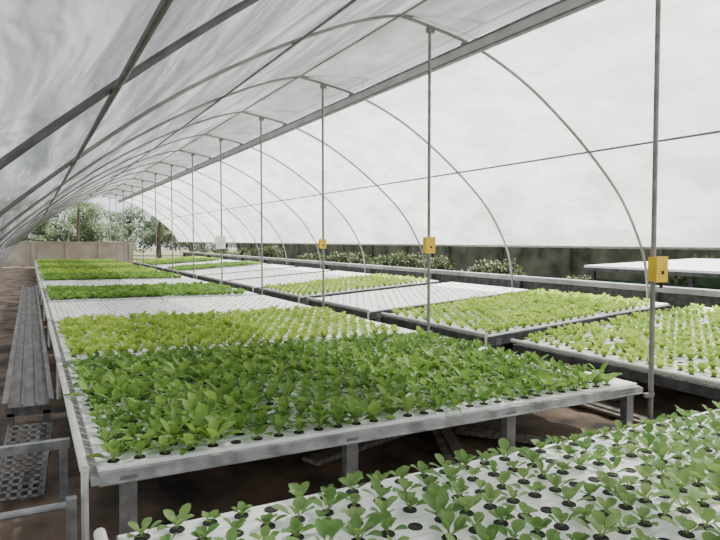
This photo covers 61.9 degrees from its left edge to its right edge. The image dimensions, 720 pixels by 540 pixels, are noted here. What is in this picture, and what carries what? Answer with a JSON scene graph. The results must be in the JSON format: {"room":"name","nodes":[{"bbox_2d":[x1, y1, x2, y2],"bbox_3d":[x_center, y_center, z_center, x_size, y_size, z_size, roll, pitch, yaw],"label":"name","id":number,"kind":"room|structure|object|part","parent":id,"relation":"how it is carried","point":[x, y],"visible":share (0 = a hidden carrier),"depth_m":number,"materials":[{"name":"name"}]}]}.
{"room":"greenhouse","nodes":[
{"label":"greenhouse","id":0,"kind":"room"},
{"bbox_2d":[0,241,133,265],"bbox_3d":[-16.178,-0.896,33.165,6.900,1.340,0.280,-1,3,-29],"label":"wall","id":1,"kind":"structure","parent":0,"point":[24,253],"depth_m":33.01,"materials":[{"name":"beige concrete"}]},
{"bbox_2d":[0,0,421,248],"bbox_3d":[-5.578,-1.895,14.316,5.326,2.876,41.700,-1,3,-29],"label":"ceiling","id":2,"kind":"structure","parent":0,"point":[55,55],"depth_m":3.53,"materials":[{"name":"white plastic"}]},
{"bbox_2d":[0,266,719,539],"bbox_3d":[-4.892,0.689,15.050,10.900,0.067,43.000,-1,3,-29],"label":"floor","id":3,"kind":"structure","parent":0,"point":[263,481],"depth_m":3.78,"materials":[{"name":"soil"}]},
{"bbox_2d":[0,421,52,501],"bbox_3d":[-1.890,1.071,3.385,0.240,0.260,0.586,0,3,-23],"label":"tray","id":4,"kind":"object","parent":3,"relation":"on","point":[44,468],"visible":0.88,"depth_m":3.33,"materials":[{"name":"metal"}]},
{"bbox_2d":[2,285,53,458],"bbox_3d":[-4.726,0.768,8.577,0.287,0.375,11.000,-1,3,-29],"label":"bench","id":5,"kind":"object","parent":3,"relation":"on","point":[28,390],"visible":0.98,"depth_m":4.81,"materials":[{"name":"metal"}]},
{"bbox_2d":[0,437,76,539],"bbox_3d":[-1.839,1.075,2.617,1.070,0.345,0.740,-1,3,-29],"label":"pipe rail","id":6,"kind":"object","parent":3,"relation":"on","point":[68,503],"visible":1,"depth_m":3.00,"materials":[{"name":"metal"}]},
{"bbox_2d":[34,258,115,261],"bbox_3d":[-13.565,-0.284,28.928,3.735,0.504,2.594,-1,3,-29],"label":"table","id":7,"kind":"object","parent":3,"relation":"on","point":[59,259],"visible":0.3,"depth_m":28.89,"materials":[{"name":"white plastic"}]},
{"bbox_2d":[35,260,125,272],"bbox_3d":[-12.231,-0.171,26.503,3.735,0.517,2.634,-1,3,-29],"label":"table","id":8,"kind":"object","parent":3,"relation":"on","point":[41,261],"visible":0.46,"depth_m":26.07,"materials":[{"name":"white plastic"}]},
{"bbox_2d":[35,262,132,275],"bbox_3d":[-10.888,-0.043,24.061,3.735,0.504,2.594,-1,3,-29],"label":"table","id":9,"kind":"object","parent":3,"relation":"on","point":[46,263],"visible":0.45,"depth_m":23.95,"materials":[{"name":"white plastic"}]},
{"bbox_2d":[36,264,148,280],"bbox_3d":[-9.554,0.071,21.636,3.735,0.517,2.634,-1,3,-29],"label":"table","id":10,"kind":"object","parent":3,"relation":"on","point":[107,266],"visible":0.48,"depth_m":21.34,"materials":[{"name":"green plant"}]},
{"bbox_2d":[37,267,159,286],"bbox_3d":[-8.211,0.199,19.194,3.735,0.504,2.594,-1,3,-29],"label":"table","id":11,"kind":"object","parent":3,"relation":"on","point":[73,270],"visible":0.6,"depth_m":19.04,"materials":[{"name":"green plant"}]},
{"bbox_2d":[109,198,110,258],"bbox_3d":[-13.945,-2.129,33.492,0.130,3.780,0.110,-1,3,-29],"label":"support post","id":12,"kind":"object","parent":3,"relation":"on","point":[109,198],"visible":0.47,"depth_m":33.51,"materials":[{"name":"metal"}]},
{"bbox_2d":[38,270,190,293],"bbox_3d":[-6.877,0.313,16.769,3.735,0.517,2.634,-1,3,-29],"label":"table","id":13,"kind":"object","parent":3,"relation":"on","point":[125,275],"visible":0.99,"depth_m":16.11,"materials":[{"name":"green plant"}]},
{"bbox_2d":[115,194,116,255],"bbox_3d":[-12.607,-2.008,31.058,0.130,3.780,0.110,-1,3,-29],"label":"support post","id":14,"kind":"object","parent":3,"relation":"on","point":[115,194],"visible":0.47,"depth_m":31.05,"materials":[{"name":"metal"}]},
{"bbox_2d":[122,191,124,260],"bbox_3d":[-11.268,-1.887,28.625,0.130,3.780,0.110,-1,3,-29],"label":"support post","id":15,"kind":"object","parent":3,"relation":"on","point":[122,191],"visible":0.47,"depth_m":28.59,"materials":[{"name":"metal"}]},
{"bbox_2d":[39,278,208,304],"bbox_3d":[-5.533,0.487,14.328,3.735,0.411,2.590,-1,3,-29],"label":"table","id":16,"kind":"object","parent":3,"relation":"on","point":[151,281],"visible":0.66,"depth_m":14.54,"materials":[{"name":"white plastic"}]},
{"bbox_2d":[131,186,132,254],"bbox_3d":[-9.929,-1.767,26.192,0.130,3.780,0.110,-1,3,-29],"label":"support post","id":17,"kind":"object","parent":3,"relation":"on","point":[131,186],"visible":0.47,"depth_m":26.18,"materials":[{"name":"metal"}]},
{"bbox_2d":[141,180,143,265],"bbox_3d":[-8.591,-1.646,23.758,0.130,3.780,0.110,-1,3,-29],"label":"support post","id":18,"kind":"object","parent":3,"relation":"on","point":[142,181],"visible":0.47,"depth_m":23.73,"materials":[{"name":"metal"}]},
{"bbox_2d":[41,281,257,320],"bbox_3d":[-4.200,0.555,11.902,3.735,0.517,2.634,-1,3,-29],"label":"table","id":19,"kind":"object","parent":3,"relation":"on","point":[57,293],"visible":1,"depth_m":11.25,"materials":[{"name":"green plant"}]},
{"bbox_3d":[-4.175,0.632,11.906,3.690,0.363,2.590,-1,3,-29],"label":"frame","id":20,"kind":"part","parent":19,"relation":"part of","materials":[{"name":"metal"}]},
{"bbox_2d":[154,174,156,269],"bbox_3d":[-7.252,-1.525,21.325,0.130,3.780,0.110,-1,3,-29],"label":"support post","id":21,"kind":"object","parent":3,"relation":"on","point":[154,174],"visible":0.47,"depth_m":21.31,"materials":[{"name":"metal"}]},
{"bbox_2d":[133,256,206,265],"bbox_3d":[-9.193,-0.350,29.297,3.295,0.691,2.295,-1,3,-29],"label":"table","id":22,"kind":"object","parent":3,"relation":"on","point":[137,262],"visible":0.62,"depth_m":29.04,"materials":[{"name":"green plant"}]},
{"bbox_2d":[170,165,172,272],"bbox_3d":[-5.914,-1.404,18.891,0.130,3.780,0.110,-1,3,-29],"label":"support post","id":23,"kind":"object","parent":3,"relation":"on","point":[171,166],"visible":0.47,"depth_m":18.88,"materials":[{"name":"metal"}]},
{"bbox_2d":[43,295,316,346],"bbox_3d":[-2.856,0.729,9.461,3.735,0.411,2.590,-1,3,-29],"label":"table","id":24,"kind":"object","parent":3,"relation":"on","point":[54,311],"visible":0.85,"depth_m":9.33,"materials":[{"name":"white plastic"}]},
{"bbox_3d":[-2.837,0.753,9.472,3.690,0.363,2.590,-1,3,-29],"label":"frame","id":25,"kind":"part","parent":24,"relation":"part of","materials":[{"name":"metal"}]},
{"bbox_2d":[141,257,224,267],"bbox_3d":[-7.922,-0.243,26.985,3.295,0.706,2.314,-1,3,-29],"label":"table","id":26,"kind":"object","parent":3,"relation":"on","point":[177,261],"visible":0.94,"depth_m":26.32,"materials":[{"name":"green plant"}]},
{"bbox_2d":[191,154,193,278],"bbox_3d":[-4.575,-1.283,16.457,0.130,3.780,0.110,-1,3,-29],"label":"support post","id":27,"kind":"object","parent":3,"relation":"on","point":[192,155],"visible":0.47,"depth_m":16.45,"materials":[{"name":"metal"}]},
{"bbox_2d":[152,260,234,270],"bbox_3d":[-6.641,-0.083,24.657,3.295,0.617,2.290,-1,3,-29],"label":"table","id":28,"kind":"object","parent":3,"relation":"on","point":[159,267],"visible":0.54,"depth_m":24.79,"materials":[{"name":"white plastic"}]},
{"bbox_2d":[164,260,265,274],"bbox_3d":[-5.370,-0.013,22.346,3.295,0.706,2.314,-1,3,-29],"label":"table","id":29,"kind":"object","parent":3,"relation":"on","point":[177,268],"visible":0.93,"depth_m":21.73,"materials":[{"name":"green plant"}]},
{"bbox_2d":[215,139,225,284],"bbox_3d":[-3.264,-1.161,13.980,0.224,3.780,0.161,-1,3,-29],"label":"support post","id":30,"kind":"object","parent":3,"relation":"on","point":[220,241],"visible":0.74,"depth_m":13.98,"materials":[{"name":"metal"}]},
{"bbox_2d":[48,305,417,398],"bbox_3d":[-1.518,0.803,7.027,3.735,0.504,2.594,-1,3,-29],"label":"table","id":31,"kind":"object","parent":3,"relation":"on","point":[78,337],"visible":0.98,"depth_m":6.57,"materials":[{"name":"green plant"}]},
{"bbox_3d":[-1.498,0.874,7.039,3.690,0.363,2.590,-1,3,-29],"label":"frame","id":32,"kind":"part","parent":31,"relation":"part of","materials":[{"name":"plant"}]},
{"bbox_2d":[180,264,294,280],"bbox_3d":[-4.088,0.147,20.018,3.295,0.617,2.290,-1,3,-29],"label":"table","id":33,"kind":"object","parent":3,"relation":"on","point":[197,273],"visible":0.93,"depth_m":19.66,"materials":[{"name":"white plastic"}]},
{"bbox_2d":[259,117,263,294],"bbox_3d":[-1.898,-1.041,11.591,0.130,3.780,0.110,-1,3,-29],"label":"support post","id":34,"kind":"object","parent":3,"relation":"on","point":[261,119],"visible":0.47,"depth_m":11.58,"materials":[{"name":"metal"}]},
{"bbox_2d":[199,267,329,284],"bbox_3d":[-2.812,0.263,17.698,3.295,0.617,2.290,-1,3,-29],"label":"table","id":35,"kind":"object","parent":3,"relation":"on","point":[214,278],"visible":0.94,"depth_m":17.34,"materials":[{"name":"white plastic"}]},
{"bbox_2d":[224,271,372,294],"bbox_3d":[-1.536,0.378,15.378,3.295,0.617,2.290,-1,3,-29],"label":"table","id":36,"kind":"object","parent":3,"relation":"on","point":[252,285],"visible":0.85,"depth_m":15.17,"materials":[{"name":"white plastic"}]},
{"bbox_2d":[318,84,326,309],"bbox_3d":[-0.561,-0.919,9.127,0.162,3.780,0.161,-1,3,-29],"label":"support post","id":37,"kind":"object","parent":3,"relation":"on","point":[322,242],"visible":0.77,"depth_m":9.13,"materials":[{"name":"metal"}]},
{"bbox_2d":[258,273,439,305],"bbox_3d":[-0.261,0.456,13.059,3.295,0.691,2.295,-1,3,-29],"label":"table","id":38,"kind":"object","parent":3,"relation":"on","point":[299,292],"visible":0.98,"depth_m":12.49,"materials":[{"name":"green plant"}]},
{"bbox_2d":[57,326,642,539],"bbox_3d":[-0.198,0.912,4.586,3.774,0.529,2.698,-1,3,-29],"label":"table","id":39,"kind":"object","parent":3,"relation":"on","point":[147,416],"visible":1,"depth_m":3.76,"materials":[{"name":"green plant"}]},
{"bbox_2d":[302,434,407,465],"bbox_3d":[0.032,1.180,4.107,0.140,0.030,1.000,3,4,44],"label":"scrap timber","id":40,"kind":"object","parent":3,"relation":"on","point":[331,454],"visible":0.54,"depth_m":3.86,"materials":[{"name":"brown wood"}]},
{"bbox_2d":[0,0,719,298],"bbox_3d":[-4.479,-1.321,14.949,9.110,4.005,41.760,-1,3,-29],"label":"frame","id":41,"kind":"object","parent":3,"relation":"on","point":[558,10],"visible":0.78,"depth_m":7.58,"materials":[{"name":"metal"}]},
{"bbox_2d":[93,401,719,539],"bbox_3d":[1.365,1.074,1.786,3.735,0.483,2.640,-1,3,-29],"label":"table","id":42,"kind":"object","parent":3,"relation":"on","point":[660,480],"visible":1,"depth_m":2.31,"materials":[{"name":"white plastic"}]},
{"bbox_2d":[307,282,528,322],"bbox_3d":[1.016,0.608,10.739,3.295,0.617,2.290,-1,3,-29],"label":"table","id":43,"kind":"object","parent":3,"relation":"on","point":[369,305],"visible":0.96,"depth_m":10.38,"materials":[{"name":"white plastic"}]},
{"bbox_2d":[423,26,435,332],"bbox_3d":[0.773,-0.798,6.691,0.172,3.780,0.161,-1,3,-29],"label":"support post","id":44,"kind":"object","parent":3,"relation":"on","point":[428,242],"visible":0.76,"depth_m":6.69,"materials":[{"name":"metal"}]},
{"bbox_2d":[432,427,465,464],"bbox_3d":[0.607,1.188,4.064,0.140,0.030,0.800,0,3,-2],"label":"scrap timber","id":45,"kind":"object","parent":3,"relation":"on","point":[445,438],"visible":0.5,"depth_m":4.08,"materials":[{"name":"brown wood"}]},
{"bbox_2d":[455,426,568,444],"bbox_3d":[1.135,1.185,4.246,0.900,0.030,0.140,2,3,23],"label":"scrap timber","id":46,"kind":"object","parent":3,"relation":"on","point":[468,431],"visible":0.64,"depth_m":4.28,"materials":[{"name":"brown wood"}]},
{"bbox_2d":[381,288,671,349],"bbox_3d":[2.291,0.686,8.420,3.295,0.691,2.295,-1,3,-29],"label":"table","id":47,"kind":"object","parent":3,"relation":"on","point":[497,320],"visible":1,"depth_m":7.88,"materials":[{"name":"green plant"}]},
{"bbox_2d":[510,303,719,400],"bbox_3d":[3.568,0.800,6.098,3.295,0.694,2.291,-1,3,-29],"label":"table","id":48,"kind":"object","parent":3,"relation":"on","point":[687,340],"visible":0.94,"depth_m":5.69,"materials":[{"name":"green plant"}]},
{"bbox_3d":[3.587,0.855,6.111,3.250,0.584,2.290,-1,3,-29],"label":"frame","id":49,"kind":"part","parent":48,"relation":"part of","materials":[{"name":"metal"}]},
{"bbox_2d":[579,402,657,424],"bbox_3d":[2.021,1.158,5.054,0.140,0.030,1.400,-1,3,-28],"label":"scrap timber","id":50,"kind":"object","parent":3,"relation":"on","point":[596,406],"visible":0.29,"depth_m":4.95,"materials":[{"name":"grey wood"}]},
{"bbox_2d":[643,0,667,421],"bbox_3d":[2.112,-0.677,4.258,0.172,3.780,0.161,-1,3,-29],"label":"support post","id":51,"kind":"object","parent":3,"relation":"on","point":[657,265],"visible":0.8,"depth_m":4.28,"materials":[{"name":"metal"}]},
{"bbox_2d":[102,0,719,246],"bbox_3d":[-2.458,-1.978,16.028,4.173,2.518,41.700,-1,3,-29],"label":"wall","id":52,"kind":"structure","parent":0,"point":[593,65],"depth_m":8.67,"materials":[{"name":"white plastic"}]},
{"bbox_2d":[182,251,719,309],"bbox_3d":[-0.289,0.225,17.273,0.260,0.820,42.500,-1,3,-29],"label":"wall","id":53,"kind":"structure","parent":0,"point":[681,297],"depth_m":11.05,"materials":[{"name":"concrete"}]},
{"label":"outside","id":54,"kind":"structure","parent":0,"visible":0},
{"bbox_2d":[9,249,235,266],"bbox_3d":[-15.328,-0.691,48.654,140.000,0.340,140.000,-1,3,-29],"label":"ground","id":55,"kind":"structure","parent":54,"point":[148,254],"depth_m":71.15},
{"bbox_2d":[21,227,47,240],"bbox_3d":[-23.566,-2.165,41.994,3.399,3.049,2.797,1,3,7],"label":"tree","id":56,"kind":"object","parent":55,"relation":"on","point":[34,231],"visible":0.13,"depth_m":42.33,"materials":[{"name":"green plant"}]},
{"bbox_2d":[24,218,73,241],"bbox_3d":[-22.695,-2.434,42.968,3.495,3.527,3.494,2,3,27],"label":"tree","id":57,"kind":"object","parent":55,"relation":"on","point":[47,234],"visible":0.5,"depth_m":42.73,"materials":[{"name":"green plant"}]},
{"bbox_2d":[35,210,83,241],"bbox_3d":[-28.948,-4.184,57.036,5.456,5.713,4.984,3,3,43],"label":"tree","id":58,"kind":"object","parent":55,"relation":"on","point":[57,220],"visible":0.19,"depth_m":56.74,"materials":[{"name":"green plant"}]},
{"bbox_2d":[61,200,102,241],"bbox_3d":[-17.866,-2.474,38.068,2.943,4.113,2.900,-1,3,-29],"label":"palm tree","id":59,"kind":"object","parent":55,"relation":"on","point":[86,204],"visible":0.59,"depth_m":37.93,"materials":[{"name":"green plant"}]},
{"bbox_2d":[60,209,115,241],"bbox_3d":[-26.827,-3.696,58.620,5.147,4.618,4.235,2,3,27],"label":"tree","id":60,"kind":"object","parent":55,"relation":"on","point":[107,211],"visible":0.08,"depth_m":58.21,"materials":[{"name":"green plant"}]},
{"bbox_2d":[62,200,117,241],"bbox_3d":[-19.989,-3.019,44.914,4.019,4.606,4.399,0,3,-18],"label":"tree","id":61,"kind":"object","parent":55,"relation":"on","point":[90,235],"visible":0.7,"depth_m":44.47,"materials":[{"name":"green plant"}]},
{"bbox_2d":[102,221,137,254],"bbox_3d":[-20.167,-2.525,50.384,2.841,3.098,3.453,3,3,39],"label":"tree","id":62,"kind":"object","parent":55,"relation":"on","point":[119,234],"visible":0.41,"depth_m":50.11,"materials":[{"name":"green plant"}]},
{"bbox_2d":[98,205,151,241],"bbox_3d":[-23.687,-4.018,59.771,5.182,5.231,5.184,1,3,18],"label":"tree","id":63,"kind":"object","parent":55,"relation":"on","point":[119,215],"visible":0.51,"depth_m":58.96,"materials":[{"name":"green plant"}]},
{"bbox_2d":[124,215,169,253],"bbox_3d":[-20.755,-4.720,61.315,6.295,6.591,5.751,1,3,15],"label":"tree","id":64,"kind":"object","parent":55,"relation":"on","point":[146,223],"visible":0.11,"depth_m":60.42,"materials":[{"name":"green plant"}]},
{"bbox_2d":[136,209,166,258],"bbox_3d":[-13.164,-2.327,39.443,2.847,3.793,2.901,-1,3,-29],"label":"tree","id":65,"kind":"object","parent":55,"relation":"on","point":[139,212],"visible":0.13,"depth_m":39.40,"materials":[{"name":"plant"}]},
{"bbox_2d":[133,221,182,257],"bbox_3d":[-16.663,-2.815,49.721,3.783,3.819,3.784,1,3,2],"label":"tree","id":66,"kind":"object","parent":55,"relation":"on","point":[165,233],"visible":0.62,"depth_m":49.14,"materials":[{"name":"green plant"}]},
{"bbox_2d":[162,236,212,251],"bbox_3d":[-18.238,-4.212,62.592,6.120,5.491,5.036,-2,3,-42],"label":"tree","id":67,"kind":"object","parent":55,"relation":"on","point":[174,246],"visible":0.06,"depth_m":61.70,"materials":[{"name":"green plant"}]},
{"bbox_2d":[179,242,209,252],"bbox_3d":[-13.851,-2.478,49.811,2.772,3.178,3.035,-1,3,-26],"label":"tree","id":68,"kind":"object","parent":55,"relation":"on","point":[184,244],"visible":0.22,"depth_m":49.60,"materials":[{"name":"green plant"}]},
{"bbox_2d":[208,243,235,253],"bbox_3d":[-11.457,-2.476,50.498,2.903,3.166,3.528,0,3,-20],"label":"tree","id":69,"kind":"object","parent":55,"relation":"on","point":[227,244],"visible":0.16,"depth_m":50.03,"materials":[{"name":"green plant"}]},
{"bbox_2d":[231,246,259,255],"bbox_3d":[-6.084,-0.654,33.114,1.545,1.343,3.701,-1,3,-39],"label":"shrub","id":70,"kind":"object","parent":55,"relation":"on","point":[244,251],"visible":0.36,"depth_m":33.23,"materials":[{"name":"green plant"}]},
{"bbox_2d":[254,244,284,257],"bbox_3d":[-4.506,-0.676,29.968,1.483,1.249,3.176,1,3,2],"label":"shrub","id":71,"kind":"object","parent":55,"relation":"on","point":[273,252],"visible":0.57,"depth_m":29.06,"materials":[{"name":"green plant"}]},
{"bbox_2d":[296,252,327,260],"bbox_3d":[-2.255,-0.310,25.795,1.323,0.984,2.835,0,3,-23],"label":"shrub","id":72,"kind":"object","parent":55,"relation":"on","point":[312,257],"visible":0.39,"depth_m":25.24,"materials":[{"name":"green plant"}]},
{"bbox_2d":[313,255,331,261],"bbox_3d":[-1.384,-0.095,24.154,1.058,1.069,2.535,0,3,-18],"label":"shrub","id":73,"kind":"object","parent":55,"relation":"on","point":[326,258],"visible":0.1,"depth_m":23.34,"materials":[{"name":"green plant"}]},
{"bbox_2d":[326,250,357,262],"bbox_3d":[-0.636,-0.178,23.459,1.477,1.182,3.344,-1,3,-26],"label":"shrub","id":74,"kind":"object","parent":55,"relation":"on","point":[344,255],"visible":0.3,"depth_m":23.39,"materials":[{"name":"green plant"}]},
{"bbox_2d":[346,250,409,266],"bbox_3d":[0.588,-0.020,20.135,1.484,1.356,3.554,-2,3,-43],"label":"shrub","id":75,"kind":"object","parent":55,"relation":"on","point":[359,260],"visible":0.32,"depth_m":20.01,"materials":[{"name":"green plant"}]},
{"bbox_2d":[371,253,399,266],"bbox_3d":[0.790,-0.139,22.088,1.111,1.023,2.380,0,3,-14],"label":"shrub","id":76,"kind":"object","parent":55,"relation":"on","point":[387,258],"visible":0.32,"depth_m":21.56,"materials":[{"name":"green plant"}]},
{"bbox_2d":[390,252,430,267],"bbox_3d":[1.679,-0.008,19.669,1.496,1.224,3.386,0,3,-11],"label":"shrub","id":77,"kind":"object","parent":55,"relation":"on","point":[412,255],"visible":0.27,"depth_m":19.65,"materials":[{"name":"green plant"}]},
{"bbox_2d":[414,255,454,270],"bbox_3d":[2.107,0.044,17.933,1.178,1.045,2.523,0,3,-2],"label":"shrub","id":78,"kind":"object","parent":55,"relation":"on","point":[437,260],"visible":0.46,"depth_m":17.20,"materials":[{"name":"green plant"}]},
{"bbox_2d":[236,242,719,284],"bbox_3d":[2.538,-0.609,24.214,0.140,2.010,50.000,-1,3,-29],"label":"fence","id":79,"kind":"object","parent":55,"relation":"on","point":[535,261],"visible":0.23,"depth_m":18.88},
{"bbox_2d":[461,258,521,274],"bbox_3d":[3.429,0.256,15.109,1.530,1.132,3.465,0,3,-13],"label":"shrub","id":80,"kind":"object","parent":55,"relation":"on","point":[496,267],"visible":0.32,"depth_m":15.09,"materials":[{"name":"green plant"}]},
{"bbox_2d":[491,267,526,275],"bbox_3d":[4.248,0.329,17.227,1.116,0.925,2.672,0,3,-16],"label":"shrub","id":81,"kind":"object","parent":55,"relation":"on","point":[522,267],"visible":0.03,"depth_m":16.20,"materials":[{"name":"green plant"}]},
{"bbox_2d":[561,274,590,280],"bbox_3d":[4.928,0.438,14.024,0.818,0.723,1.752,0,3,-2],"label":"shrub","id":82,"kind":"object","parent":55,"relation":"on","point":[584,276],"visible":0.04,"depth_m":13.57,"materials":[{"name":"green plant"}]},
{"bbox_2d":[584,258,719,289],"bbox_3d":[6.282,0.469,9.762,3.200,1.207,3.800,-1,3,-29],"label":"table","id":83,"kind":"object","parent":55,"relation":"on","point":[702,273],"visible":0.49,"depth_m":10.01,"materials":[{"name":"plastic"}]},
{"bbox_2d":[658,254,713,283],"bbox_3d":[7.575,0.215,13.060,0.894,1.211,2.794,0,3,-19],"label":"shrub","id":84,"kind":"object","parent":55,"relation":"on","point":[706,257],"visible":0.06,"depth_m":13.79,"materials":[{"name":"green plant"}]}
]}

